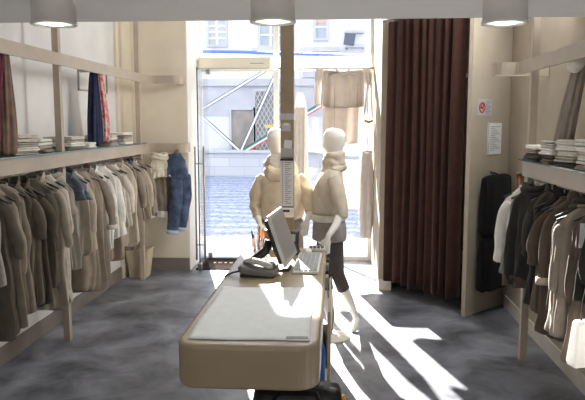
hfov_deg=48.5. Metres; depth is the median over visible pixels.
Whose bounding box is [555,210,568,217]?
clothes hanger
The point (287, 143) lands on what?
paper note
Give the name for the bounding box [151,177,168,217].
skirt
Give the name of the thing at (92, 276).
tunic
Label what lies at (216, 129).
brace
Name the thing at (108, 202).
coat
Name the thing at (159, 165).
camisole
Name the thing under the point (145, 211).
jacket
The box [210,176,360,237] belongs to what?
street
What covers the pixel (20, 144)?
jumper
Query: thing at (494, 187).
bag
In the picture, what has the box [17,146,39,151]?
jumper
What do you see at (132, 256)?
waste bin
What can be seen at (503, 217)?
blouse
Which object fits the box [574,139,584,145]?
shirt
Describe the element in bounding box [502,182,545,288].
coat
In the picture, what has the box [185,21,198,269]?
trim
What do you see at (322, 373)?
bottle
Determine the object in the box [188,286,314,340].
desk pad
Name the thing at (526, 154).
blouse
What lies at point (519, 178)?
belt
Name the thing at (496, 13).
ceiling spotlight
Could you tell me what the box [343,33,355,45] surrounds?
floodlight
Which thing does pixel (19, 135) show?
jumper
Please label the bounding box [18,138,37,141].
blouse
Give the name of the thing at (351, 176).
window shawl
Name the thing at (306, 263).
keyboard
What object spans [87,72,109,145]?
scarf
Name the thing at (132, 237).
cardigan
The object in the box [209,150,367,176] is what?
stone parapet
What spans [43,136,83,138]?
blouse
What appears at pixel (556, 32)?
wall
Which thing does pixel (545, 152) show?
blouse
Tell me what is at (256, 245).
pen cup
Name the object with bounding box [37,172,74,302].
dress
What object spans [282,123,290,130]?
paper note
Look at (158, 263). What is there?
baseboard
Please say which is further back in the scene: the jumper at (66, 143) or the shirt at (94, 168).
the shirt at (94, 168)
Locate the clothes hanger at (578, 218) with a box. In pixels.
[573,215,584,221]
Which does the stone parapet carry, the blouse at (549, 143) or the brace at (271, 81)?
the brace at (271, 81)
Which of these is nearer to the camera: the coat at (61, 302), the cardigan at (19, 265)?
the cardigan at (19, 265)
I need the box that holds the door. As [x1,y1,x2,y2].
[194,67,212,269]
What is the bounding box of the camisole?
[149,152,170,177]
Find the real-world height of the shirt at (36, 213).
0.957 m
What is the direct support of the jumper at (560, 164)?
on the clothes rack at (537, 65)
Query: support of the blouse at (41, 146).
on the jumper at (45, 150)
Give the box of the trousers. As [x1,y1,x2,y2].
[359,96,373,238]
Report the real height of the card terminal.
0.170 m
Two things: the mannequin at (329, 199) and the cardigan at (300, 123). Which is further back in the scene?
the cardigan at (300, 123)
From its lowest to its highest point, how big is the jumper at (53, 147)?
0.034 m
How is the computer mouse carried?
on the countertop
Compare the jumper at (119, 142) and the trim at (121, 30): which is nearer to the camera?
the jumper at (119, 142)
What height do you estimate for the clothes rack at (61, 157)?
4.020 m
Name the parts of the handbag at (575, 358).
cord handle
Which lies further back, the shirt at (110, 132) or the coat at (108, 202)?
the shirt at (110, 132)
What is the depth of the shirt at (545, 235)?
4.21 m
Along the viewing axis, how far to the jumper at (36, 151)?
4.84 m
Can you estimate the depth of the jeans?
7.98 m
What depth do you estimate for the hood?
5.86 m
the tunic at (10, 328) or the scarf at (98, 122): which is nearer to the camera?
the tunic at (10, 328)
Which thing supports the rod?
attached to the wall at (381, 29)
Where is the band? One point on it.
(283, 116)
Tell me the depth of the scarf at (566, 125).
4.25 m
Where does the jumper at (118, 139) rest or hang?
on the jumper at (119, 142)
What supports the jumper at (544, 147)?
on the blouse at (545, 152)
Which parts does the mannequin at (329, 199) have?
support rod, plate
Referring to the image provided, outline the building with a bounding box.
[202,19,369,149]
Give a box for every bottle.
[320,342,324,379]
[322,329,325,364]
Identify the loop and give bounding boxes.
[77,69,107,93]
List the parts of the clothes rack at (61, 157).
post, rail, rail, post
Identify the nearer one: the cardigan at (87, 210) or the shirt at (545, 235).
the shirt at (545, 235)
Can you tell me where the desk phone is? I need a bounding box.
[224,258,278,277]
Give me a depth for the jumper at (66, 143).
5.76 m
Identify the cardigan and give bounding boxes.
[0,190,29,327]
[74,169,96,256]
[107,158,138,246]
[294,93,306,175]
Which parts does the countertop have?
panel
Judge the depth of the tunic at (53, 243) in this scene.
5.06 m
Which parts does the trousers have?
leg, cord, leg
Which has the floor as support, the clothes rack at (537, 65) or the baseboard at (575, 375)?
the clothes rack at (537, 65)
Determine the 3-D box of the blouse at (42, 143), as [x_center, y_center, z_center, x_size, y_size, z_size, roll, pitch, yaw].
[-2.113,-0.451,5.221,0.282,0.028,0.279,0,7,1]
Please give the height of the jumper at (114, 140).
0.036 m
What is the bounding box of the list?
[280,159,292,205]
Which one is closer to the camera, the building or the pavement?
the pavement
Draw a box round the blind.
[316,19,325,22]
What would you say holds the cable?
attached to the building
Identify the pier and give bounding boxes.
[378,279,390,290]
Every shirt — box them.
[0,177,46,304]
[10,176,58,306]
[36,138,51,142]
[54,167,91,201]
[82,164,116,250]
[84,142,95,144]
[110,132,132,134]
[525,145,541,149]
[535,191,584,341]
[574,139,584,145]
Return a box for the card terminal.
[290,230,299,254]
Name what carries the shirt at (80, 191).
hanging from the clothes hanger
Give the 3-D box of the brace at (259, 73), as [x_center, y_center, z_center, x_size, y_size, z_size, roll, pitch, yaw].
[-1.754,-4.192,23.432,3.256,1.985,0.085,0,7,4]
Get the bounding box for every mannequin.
[249,128,312,247]
[311,128,359,342]
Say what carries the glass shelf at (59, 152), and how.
attached to the clothes rack at (61, 157)
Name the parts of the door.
handle, handle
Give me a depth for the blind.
23.54 m
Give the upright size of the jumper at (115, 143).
0.038 m
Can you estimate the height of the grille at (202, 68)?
0.006 m
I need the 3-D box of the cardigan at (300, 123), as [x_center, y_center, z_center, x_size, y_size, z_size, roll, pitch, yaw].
[0.100,-1.024,8.668,0.202,1.436,0.106,0,7,4]
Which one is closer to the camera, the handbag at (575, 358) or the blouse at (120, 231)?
the handbag at (575, 358)
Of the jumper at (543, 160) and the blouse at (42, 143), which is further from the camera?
the blouse at (42, 143)
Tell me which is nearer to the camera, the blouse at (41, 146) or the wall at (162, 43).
the blouse at (41, 146)
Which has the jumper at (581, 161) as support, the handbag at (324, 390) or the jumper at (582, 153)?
the jumper at (582, 153)
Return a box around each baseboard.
[0,267,121,366]
[151,257,189,269]
[504,295,584,394]
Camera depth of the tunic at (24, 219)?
4.63 m
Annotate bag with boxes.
[361,73,373,150]
[476,236,504,292]
[478,171,510,237]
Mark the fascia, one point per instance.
(299, 61)
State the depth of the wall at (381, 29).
7.64 m
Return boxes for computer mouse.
[303,248,311,252]
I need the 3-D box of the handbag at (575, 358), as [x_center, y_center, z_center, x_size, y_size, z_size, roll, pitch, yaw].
[1.653,0.476,3.601,0.210,0.906,0.090,-1,7,-11]
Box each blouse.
[0,220,6,287]
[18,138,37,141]
[36,142,52,145]
[39,145,51,148]
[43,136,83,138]
[51,139,83,142]
[51,172,82,270]
[85,145,96,147]
[96,164,126,238]
[103,163,135,227]
[493,185,537,262]
[523,149,539,153]
[525,153,542,157]
[527,196,566,312]
[538,150,557,154]
[541,141,561,146]
[542,154,556,158]
[547,197,584,305]
[555,140,583,145]
[574,146,584,151]
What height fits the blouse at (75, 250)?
0.848 m
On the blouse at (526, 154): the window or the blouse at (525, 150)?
the blouse at (525, 150)
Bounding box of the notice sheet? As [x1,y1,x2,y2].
[487,122,501,154]
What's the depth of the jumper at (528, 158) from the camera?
4.83 m
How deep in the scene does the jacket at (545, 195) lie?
4.70 m
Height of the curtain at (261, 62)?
0.156 m
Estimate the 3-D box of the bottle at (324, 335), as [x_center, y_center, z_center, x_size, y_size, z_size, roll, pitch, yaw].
[0.168,0.920,4.236,0.100,0.325,0.100,0,7,4]
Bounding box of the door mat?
[196,258,237,269]
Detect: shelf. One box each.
[0,144,130,157]
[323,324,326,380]
[532,161,584,171]
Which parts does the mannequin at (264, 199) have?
trouser leg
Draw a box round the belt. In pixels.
[512,175,523,287]
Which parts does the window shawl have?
cord, cord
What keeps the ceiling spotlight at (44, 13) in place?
attached to the ceiling
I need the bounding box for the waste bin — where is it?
[125,246,153,277]
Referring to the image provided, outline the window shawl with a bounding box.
[334,87,360,208]
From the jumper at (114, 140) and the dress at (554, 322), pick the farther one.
the jumper at (114, 140)
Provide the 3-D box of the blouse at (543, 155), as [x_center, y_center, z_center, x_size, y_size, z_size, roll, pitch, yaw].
[1.903,-0.300,4.502,0.277,0.032,0.281,1,7,5]
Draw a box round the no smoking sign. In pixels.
[478,99,491,115]
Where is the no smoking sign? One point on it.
(484, 105)
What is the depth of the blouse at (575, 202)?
3.97 m
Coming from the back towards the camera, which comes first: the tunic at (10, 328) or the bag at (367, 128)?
the bag at (367, 128)
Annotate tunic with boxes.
[0,181,37,314]
[0,200,24,340]
[19,175,63,288]
[71,169,108,292]
[523,193,567,304]
[560,216,584,363]
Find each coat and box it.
[25,170,73,310]
[72,163,116,280]
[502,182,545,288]
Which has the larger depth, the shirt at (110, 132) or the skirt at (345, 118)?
the skirt at (345, 118)
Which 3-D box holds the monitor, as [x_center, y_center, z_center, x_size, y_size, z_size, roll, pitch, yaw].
[-0.177,0.268,4.373,0.353,0.392,0.470,1,7,9]
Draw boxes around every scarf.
[0,53,17,155]
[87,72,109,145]
[553,58,584,155]
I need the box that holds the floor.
[0,256,584,399]
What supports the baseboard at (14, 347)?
attached to the wall at (92, 41)
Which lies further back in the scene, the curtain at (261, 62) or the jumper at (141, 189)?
the curtain at (261, 62)
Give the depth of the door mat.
8.79 m
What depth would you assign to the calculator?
4.95 m
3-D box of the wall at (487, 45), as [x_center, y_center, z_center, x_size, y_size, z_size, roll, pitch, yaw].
[1.945,-0.872,6.419,0.690,4.020,0.045,-6,9,-41]
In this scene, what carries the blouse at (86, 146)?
on the clothes rack at (61, 157)
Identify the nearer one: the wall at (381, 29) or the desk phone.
the desk phone
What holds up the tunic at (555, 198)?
hanging from the clothes hanger
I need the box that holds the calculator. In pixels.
[308,245,324,250]
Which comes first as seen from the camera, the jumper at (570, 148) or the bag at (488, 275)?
the jumper at (570, 148)
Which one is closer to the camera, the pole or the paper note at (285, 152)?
the paper note at (285, 152)
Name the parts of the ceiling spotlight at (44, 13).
bulb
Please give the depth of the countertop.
2.87 m
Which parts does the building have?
pane, pane, cornice, window sill, pane, pane, relief panel, moulding, pane, moulding, moulding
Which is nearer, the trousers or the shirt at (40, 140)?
the shirt at (40, 140)
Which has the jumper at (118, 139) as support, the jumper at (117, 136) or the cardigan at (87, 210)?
the jumper at (117, 136)
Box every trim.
[113,22,132,278]
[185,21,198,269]
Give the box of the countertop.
[179,248,331,390]
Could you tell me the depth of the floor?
5.42 m
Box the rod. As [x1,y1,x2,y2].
[278,67,373,68]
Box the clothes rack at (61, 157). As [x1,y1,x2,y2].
[0,21,189,340]
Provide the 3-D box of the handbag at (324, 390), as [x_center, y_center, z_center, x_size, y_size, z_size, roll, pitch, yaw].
[0.034,1.180,3.165,0.466,0.710,0.282,0,7,4]
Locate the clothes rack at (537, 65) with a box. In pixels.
[492,17,584,360]
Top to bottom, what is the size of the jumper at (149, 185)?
0.709 m
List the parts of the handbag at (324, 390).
handle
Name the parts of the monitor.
arm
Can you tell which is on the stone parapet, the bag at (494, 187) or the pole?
the pole
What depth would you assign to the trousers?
8.52 m
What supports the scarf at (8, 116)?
hanging from the clothes rack at (61, 157)
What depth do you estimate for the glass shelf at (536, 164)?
4.35 m
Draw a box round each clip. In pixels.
[325,274,328,297]
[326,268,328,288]
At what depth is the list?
5.18 m
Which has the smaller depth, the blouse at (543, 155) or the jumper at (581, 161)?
the jumper at (581, 161)
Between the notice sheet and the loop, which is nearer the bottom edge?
the notice sheet
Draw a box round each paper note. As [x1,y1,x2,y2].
[281,148,292,156]
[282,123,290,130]
[284,140,291,148]
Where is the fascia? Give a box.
[272,56,369,68]
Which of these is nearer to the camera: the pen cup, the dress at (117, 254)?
the pen cup
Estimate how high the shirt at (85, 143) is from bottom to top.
0.031 m
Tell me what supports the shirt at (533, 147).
on the blouse at (525, 150)
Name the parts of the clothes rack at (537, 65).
post, rail, rail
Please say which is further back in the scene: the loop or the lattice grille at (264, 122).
the lattice grille at (264, 122)
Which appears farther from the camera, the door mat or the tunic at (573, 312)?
the door mat
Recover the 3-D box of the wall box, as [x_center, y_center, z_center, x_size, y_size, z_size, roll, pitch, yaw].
[-0.040,0.101,5.201,0.095,0.075,0.042,0,7,4]
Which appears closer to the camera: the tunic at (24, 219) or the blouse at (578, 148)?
the blouse at (578, 148)
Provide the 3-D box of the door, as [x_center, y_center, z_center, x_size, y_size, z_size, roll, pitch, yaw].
[-1.176,-0.445,8.678,0.138,2.640,0.810,0,7,4]
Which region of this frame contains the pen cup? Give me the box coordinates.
[251,237,262,251]
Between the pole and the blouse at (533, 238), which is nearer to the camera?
the blouse at (533, 238)
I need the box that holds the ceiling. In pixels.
[0,0,584,22]
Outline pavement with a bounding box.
[211,236,366,256]
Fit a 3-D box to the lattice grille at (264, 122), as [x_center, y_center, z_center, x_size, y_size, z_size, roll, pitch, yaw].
[-0.899,-2.932,24.012,0.974,2.164,0.028,0,7,4]
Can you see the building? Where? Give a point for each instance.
(233, 115)
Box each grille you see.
[202,68,268,68]
[255,91,280,149]
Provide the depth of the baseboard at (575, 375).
5.29 m
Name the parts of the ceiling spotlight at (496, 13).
bulb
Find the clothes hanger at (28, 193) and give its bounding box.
[8,175,35,197]
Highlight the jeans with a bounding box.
[166,143,191,234]
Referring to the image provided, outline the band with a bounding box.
[280,113,294,119]
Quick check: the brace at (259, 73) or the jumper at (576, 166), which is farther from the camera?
the brace at (259, 73)
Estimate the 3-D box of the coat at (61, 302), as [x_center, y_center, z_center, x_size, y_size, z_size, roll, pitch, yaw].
[-2.002,0.329,5.197,0.520,1.136,0.207,0,7,4]
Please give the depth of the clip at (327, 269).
4.57 m
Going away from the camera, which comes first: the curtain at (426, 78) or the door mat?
the curtain at (426, 78)
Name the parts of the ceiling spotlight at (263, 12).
bulb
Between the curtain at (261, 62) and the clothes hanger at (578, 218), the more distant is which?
the curtain at (261, 62)
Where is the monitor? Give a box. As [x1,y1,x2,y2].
[238,207,296,271]
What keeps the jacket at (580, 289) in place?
hanging from the clothes hanger
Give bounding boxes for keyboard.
[292,252,321,273]
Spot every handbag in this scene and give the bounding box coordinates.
[253,377,347,399]
[566,302,584,367]
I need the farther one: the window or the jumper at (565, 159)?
the window
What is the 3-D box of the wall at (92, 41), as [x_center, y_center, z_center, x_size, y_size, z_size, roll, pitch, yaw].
[-2.490,-0.474,3.064,0.150,4.020,12.260,0,7,4]
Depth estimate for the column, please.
5.10 m
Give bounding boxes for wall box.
[282,208,293,217]
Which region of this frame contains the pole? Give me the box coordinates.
[243,105,322,149]
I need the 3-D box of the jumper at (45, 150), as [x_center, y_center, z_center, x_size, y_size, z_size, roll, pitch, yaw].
[-2.102,-0.400,5.249,0.278,0.033,0.280,-1,7,-7]
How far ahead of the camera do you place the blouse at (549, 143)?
4.44 m
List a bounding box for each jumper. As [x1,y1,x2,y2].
[3,150,39,155]
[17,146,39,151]
[18,134,38,137]
[18,142,37,146]
[37,148,53,152]
[51,142,84,145]
[52,146,85,149]
[85,139,116,142]
[100,142,118,145]
[114,160,146,250]
[115,135,132,137]
[117,138,131,140]
[117,141,132,144]
[134,158,157,214]
[134,160,153,219]
[522,156,540,161]
[539,145,558,150]
[540,158,557,163]
[554,156,578,163]
[555,162,574,167]
[556,145,578,151]
[558,150,581,157]
[574,164,584,169]
[577,152,584,158]
[577,158,584,164]
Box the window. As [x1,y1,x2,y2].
[198,19,373,260]
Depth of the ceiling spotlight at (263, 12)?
2.99 m
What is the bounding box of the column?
[280,24,293,229]
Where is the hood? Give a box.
[263,164,297,181]
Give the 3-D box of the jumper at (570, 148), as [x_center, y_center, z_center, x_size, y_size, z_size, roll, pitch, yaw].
[1.879,-0.331,4.158,0.280,0.042,0.280,-1,7,-5]
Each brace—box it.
[209,72,264,106]
[209,121,239,149]
[240,77,272,149]
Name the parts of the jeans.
leg, leg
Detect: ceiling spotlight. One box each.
[30,0,77,27]
[250,0,295,25]
[481,0,528,26]
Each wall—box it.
[0,22,120,346]
[129,21,189,257]
[371,18,469,286]
[461,18,512,316]
[502,17,584,374]
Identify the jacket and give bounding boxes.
[124,156,149,220]
[522,183,568,282]
[575,223,584,304]
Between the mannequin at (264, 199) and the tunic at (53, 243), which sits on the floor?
the mannequin at (264, 199)
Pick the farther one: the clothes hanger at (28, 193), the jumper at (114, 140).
the jumper at (114, 140)
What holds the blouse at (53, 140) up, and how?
on the jumper at (66, 143)
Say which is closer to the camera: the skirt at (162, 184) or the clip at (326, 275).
the clip at (326, 275)
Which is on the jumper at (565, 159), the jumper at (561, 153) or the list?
the jumper at (561, 153)
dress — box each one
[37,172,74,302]
[101,164,124,261]
[543,204,584,338]
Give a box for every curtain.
[198,56,271,68]
[383,18,466,299]
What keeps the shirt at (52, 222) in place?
hanging from the clothes hanger
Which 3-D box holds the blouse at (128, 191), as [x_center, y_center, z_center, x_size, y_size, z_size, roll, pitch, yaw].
[-1.908,-0.044,6.801,0.522,0.689,0.164,1,7,5]
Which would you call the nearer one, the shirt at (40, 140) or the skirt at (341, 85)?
the shirt at (40, 140)
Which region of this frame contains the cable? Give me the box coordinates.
[203,50,369,55]
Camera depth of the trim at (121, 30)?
7.92 m
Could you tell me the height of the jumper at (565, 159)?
0.038 m
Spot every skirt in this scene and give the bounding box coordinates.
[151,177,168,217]
[314,67,369,107]
[322,69,359,143]
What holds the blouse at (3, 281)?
hanging from the clothes hanger
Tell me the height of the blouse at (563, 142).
0.033 m

